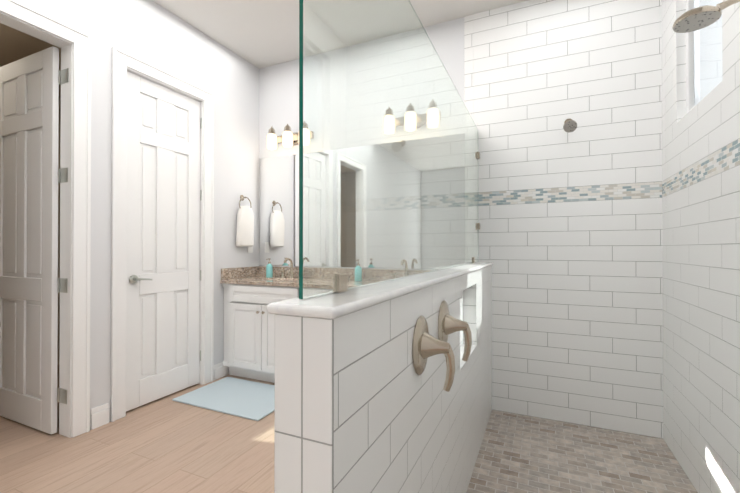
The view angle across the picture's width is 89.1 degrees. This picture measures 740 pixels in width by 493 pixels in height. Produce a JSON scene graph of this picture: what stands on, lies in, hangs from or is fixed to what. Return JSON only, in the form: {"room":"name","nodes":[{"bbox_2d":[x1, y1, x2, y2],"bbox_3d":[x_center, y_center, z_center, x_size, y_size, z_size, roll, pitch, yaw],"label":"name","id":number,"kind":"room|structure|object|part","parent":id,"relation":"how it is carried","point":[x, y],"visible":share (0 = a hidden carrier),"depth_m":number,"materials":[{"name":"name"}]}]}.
{"room":"bathroom","nodes":[
{"label":"bathroom","id":0,"kind":"room"},
{"bbox_2d":[0,23,60,97],"bbox_3d":[-2.841,-1.562,2.535,1.665,0.080,3.350,0,0,25],"label":"ceiling","id":1,"kind":"structure","parent":0,"point":[15,45],"depth_m":2.84,"materials":[{"name":"beige paint"}]},
{"bbox_2d":[58,98,60,364],"bbox_3d":[-3.636,-0.185,2.972,0.150,3.370,3.800,0,0,25],"label":"wall","id":2,"kind":"structure","parent":0,"point":[59,232],"depth_m":3.83,"materials":[{"name":"beige paint"}]},
{"bbox_2d":[0,365,274,492],"bbox_3d":[-2.242,1.341,1.230,4.125,0.300,6.200,0,0,25],"label":"floor","id":3,"kind":"structure","parent":0,"point":[167,444],"depth_m":2.16,"materials":[{"name":"brown wood"}]},
{"bbox_2d":[172,377,274,420],"bbox_3d":[-1.035,1.193,3.005,0.850,0.014,0.570,0,0,25],"label":"bath mat","id":4,"kind":"object","parent":3,"relation":"on","point":[250,400],"visible":0.75,"depth_m":2.93,"materials":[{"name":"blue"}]},
{"bbox_2d":[220,282,298,382],"bbox_3d":[-0.275,0.769,3.221,2.188,0.865,0.544,0,0,25],"label":"bathroom vanity","id":5,"kind":"object","parent":3,"relation":"on","point":[251,294],"depth_m":3.32,"materials":[{"name":"white wood"}]},
{"bbox_2d":[220,274,298,285],"bbox_3d":[-0.271,0.319,3.233,2.188,0.035,0.525,0,0,25],"label":"countertop","id":6,"kind":"structure","parent":5,"relation":"on","point":[259,277],"depth_m":3.34,"materials":[{"name":"brown stone"}]},
{"bbox_2d":[266,258,272,276],"bbox_3d":[-0.994,0.209,3.703,0.064,0.188,0.073,0,0,25],"label":"soap dispenser","id":7,"kind":"object","parent":6,"relation":"on","point":[269,269],"visible":1,"depth_m":3.68,"materials":[{"name":"teal plastic"}]},
{"bbox_2d":[268,278,295,281],"bbox_3d":[-0.833,0.408,3.488,0.469,0.163,0.347,0,0,25],"label":"sink","id":8,"kind":"object","parent":6,"relation":"in","point":[269,279],"depth_m":3.63,"materials":[{"name":"beige ceramic"}]},
{"bbox_2d":[276,258,298,277],"bbox_3d":[-0.779,0.206,3.607,0.345,0.196,0.146,0,0,25],"label":"faucet","id":9,"kind":"object","parent":6,"relation":"on","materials":[{"name":"silver metal"}]},
{"bbox_2d":[18,0,258,429],"bbox_3d":[-1.693,-0.185,2.900,0.115,3.370,2.720,0,0,25],"label":"wall","id":10,"kind":"structure","parent":0,"point":[231,81],"depth_m":2.94,"materials":[{"name":"white paint"}]},
{"bbox_2d":[0,46,68,433],"bbox_3d":[-2.313,-0.042,2.507,0.857,2.455,0.092,0,0,25],"label":"door","id":11,"kind":"structure","parent":10,"relation":"in","point":[29,118],"depth_m":2.48,"materials":[{"name":"white wood"}]},
{"bbox_3d":[-2.296,-0.067,2.499,0.819,2.120,0.092,0,0,25],"label":"door hardware","id":12,"kind":"part","parent":11,"relation":"part of","materials":[{"name":"white wood"}]},
{"bbox_2d":[0,0,90,437],"bbox_3d":[-2.079,-0.091,2.026,0.141,2.573,0.976,0,0,25],"label":"door frame","id":13,"kind":"structure","parent":10,"relation":"attached to","point":[80,40],"depth_m":2.38,"materials":[{"name":"white wood"}]},
{"bbox_2d":[91,403,108,429],"bbox_3d":[-1.799,1.130,2.504,0.015,0.135,0.109,0,0,25],"label":"baseboard","id":14,"kind":"structure","parent":10,"relation":"attached to","point":[99,416],"depth_m":2.50,"materials":[{"name":"white wood"}]},
{"bbox_2d":[110,46,213,421],"bbox_3d":[-1.639,-0.086,2.993,0.141,2.573,0.871,0,0,25],"label":"door frame","id":15,"kind":"structure","parent":10,"relation":"attached to","point":[122,60],"depth_m":2.65,"materials":[{"name":"white wood"}]},
{"bbox_2d":[126,71,201,410],"bbox_3d":[-1.614,-0.039,2.985,0.084,2.455,0.666,0,0,25],"label":"door","id":16,"kind":"structure","parent":10,"relation":"in","point":[163,253],"depth_m":2.95,"materials":[{"name":"white wood"}]},
{"bbox_3d":[-1.591,-0.065,2.996,0.052,2.120,0.628,0,0,25],"label":"door hardware","id":17,"kind":"part","parent":16,"relation":"part of","materials":[{"name":"white wood"}]},
{"bbox_2d":[214,362,227,379],"bbox_3d":[-1.369,1.135,3.447,0.015,0.135,0.162,0,0,25],"label":"baseboard","id":18,"kind":"structure","parent":10,"relation":"attached to","point":[220,370],"depth_m":3.44,"materials":[{"name":"white wood"}]},
{"bbox_2d":[221,266,259,277],"bbox_3d":[-1.260,0.254,3.677,0.020,0.100,0.497,0,0,25],"label":"backsplash","id":19,"kind":"structure","parent":10,"relation":"attached to","point":[240,272],"depth_m":3.67,"materials":[{"name":"brown stone"}]},
{"bbox_2d":[236,195,253,245],"bbox_3d":[-1.224,-0.255,3.687,0.087,0.508,0.210,0,0,25],"label":"towel","id":20,"kind":"object","parent":10,"relation":"attached to","point":[245,227],"visible":1,"depth_m":3.64,"materials":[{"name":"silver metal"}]},
{"bbox_2d":[248,246,252,252],"bbox_3d":[-1.213,0.007,3.807,0.006,0.115,0.070,0,0,25],"label":"electrical outlet plate","id":21,"kind":"object","parent":10,"relation":"attached to","point":[250,249],"visible":0.58,"depth_m":3.81,"materials":[{"name":"white plastic"}]},
{"bbox_2d":[274,314,333,492],"bbox_3d":[-0.130,0.702,0.730,0.136,1.133,0.008,0,0,25],"label":"wall","id":22,"kind":"structure","parent":0,"point":[304,415],"depth_m":0.73,"materials":[{"name":"tile"}]},
{"bbox_2d":[152,0,527,68],"bbox_3d":[-1.594,-1.981,0.952,5.550,0.200,6.200,0,0,25],"label":"ceiling","id":23,"kind":"structure","parent":0,"point":[259,34],"depth_m":3.08,"materials":[{"name":"white paint"}]},
{"bbox_2d":[334,265,491,492],"bbox_3d":[0.383,0.708,1.857,0.135,1.133,2.470,0,0,25],"label":"wall","id":24,"kind":"structure","parent":0,"point":[396,423],"depth_m":1.11,"materials":[{"name":"tile"}]},
{"bbox_2d":[266,262,492,318],"bbox_3d":[0.378,0.130,1.850,0.161,0.022,2.491,0,0,25],"label":"wall cap","id":25,"kind":"object","parent":24,"relation":"on","point":[332,306],"visible":0.9,"depth_m":0.87,"materials":[{"name":"stone"}]},
{"bbox_2d":[299,0,479,298],"bbox_3d":[0.358,-0.408,1.898,0.040,1.054,2.426,0,0,25],"label":"glass panel","id":26,"kind":"object","parent":25,"relation":"on","point":[389,155],"visible":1,"depth_m":1.15,"materials":[{"name":"clear glass"}]},
{"bbox_2d":[412,315,454,391],"bbox_3d":[0.210,0.339,1.183,0.111,0.235,0.160,0,0,25],"label":"shower valve","id":27,"kind":"object","parent":24,"relation":"attached to","point":[425,344],"visible":1,"depth_m":1.17,"materials":[{"name":"silver metal"}]},
{"bbox_2d":[438,300,471,361],"bbox_3d":[0.339,0.331,1.465,0.111,0.235,0.160,0,0,25],"label":"shower valve","id":28,"kind":"object","parent":24,"relation":"attached to","point":[448,324],"visible":0.88,"depth_m":1.45,"materials":[{"name":"silver metal"}]},
{"bbox_2d":[259,0,662,438],"bbox_3d":[0.384,-0.183,3.334,3.535,3.370,0.208,0,0,25],"label":"wall","id":29,"kind":"structure","parent":0,"point":[570,239],"depth_m":2.74,"materials":[{"name":"tile"}]},
{"bbox_2d":[259,154,298,265],"bbox_3d":[-0.196,-0.363,3.489,2.107,1.108,0.004,0,0,25],"label":"mirror","id":30,"kind":"object","parent":29,"relation":"attached to","point":[279,210],"visible":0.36,"depth_m":3.82,"materials":[{"name":"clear mirror"}]},
{"bbox_2d":[260,266,298,277],"bbox_3d":[-0.167,0.253,3.463,2.188,0.100,0.020,0,0,25],"label":"backsplash","id":31,"kind":"structure","parent":29,"relation":"attached to","point":[262,268],"depth_m":3.82,"materials":[{"name":"brown stone"}]},
{"bbox_2d":[266,124,298,149],"bbox_3d":[-0.780,-1.076,3.662,0.486,0.220,0.182,0,0,25],"label":"sconce","id":32,"kind":"object","parent":29,"relation":"attached to","point":[288,138],"visible":0.65,"depth_m":3.66,"materials":[{"name":"white glass"}]},
{"bbox_2d":[563,119,576,131],"bbox_3d":[1.412,-0.865,2.659,0.086,0.133,0.176,0,0,25],"label":"shower head","id":33,"kind":"object","parent":29,"relation":"attached to","point":[569,125],"visible":1,"depth_m":2.60},
{"bbox_2d":[460,291,462,346],"bbox_3d":[0.439,0.408,2.079,0.055,0.375,0.500,0,0,25],"label":"wall","id":34,"kind":"structure","parent":0,"point":[461,316],"depth_m":2.25,"materials":[{"name":"tile"}]},
{"bbox_2d":[460,271,475,291],"bbox_3d":[0.476,0.181,2.063,0.135,0.078,0.500,0,0,25],"label":"wall","id":35,"kind":"structure","parent":0,"point":[468,280],"depth_m":1.99,"materials":[{"name":"tile"}]},
{"bbox_2d":[466,410,697,492],"bbox_3d":[0.905,1.382,1.443,1.425,0.220,3.200,0,0,25],"label":"floor","id":36,"kind":"structure","parent":0,"point":[518,453],"depth_m":2.23,"materials":[{"name":"tile"}]},
{"bbox_2d":[661,0,739,492],"bbox_3d":[1.380,-0.195,1.126,0.110,3.370,3.001,0,0,25],"label":"wall","id":37,"kind":"structure","parent":0,"point":[700,292],"depth_m":1.89,"materials":[{"name":"tile"}]},
{"bbox_2d":[686,0,721,113],"bbox_3d":[1.761,-1.180,1.924,0.055,0.890,0.620,0,0,25],"label":"window","id":38,"kind":"structure","parent":37,"relation":"in","point":[703,62],"depth_m":2.05,"materials":[{"name":"glass"}]},
{"bbox_3d":[1.761,-1.180,1.924,0.055,0.890,0.620,0,0,25],"label":"frame","id":39,"kind":"part","parent":38,"relation":"part of","materials":[{"name":"white plastic"}]},
{"bbox_2d":[672,0,739,32],"bbox_3d":[1.236,-0.839,1.304,0.297,0.084,0.134,0,0,25],"label":"shower head","id":40,"kind":"object","parent":37,"relation":"attached to","point":[697,18],"visible":1,"depth_m":1.31}
]}

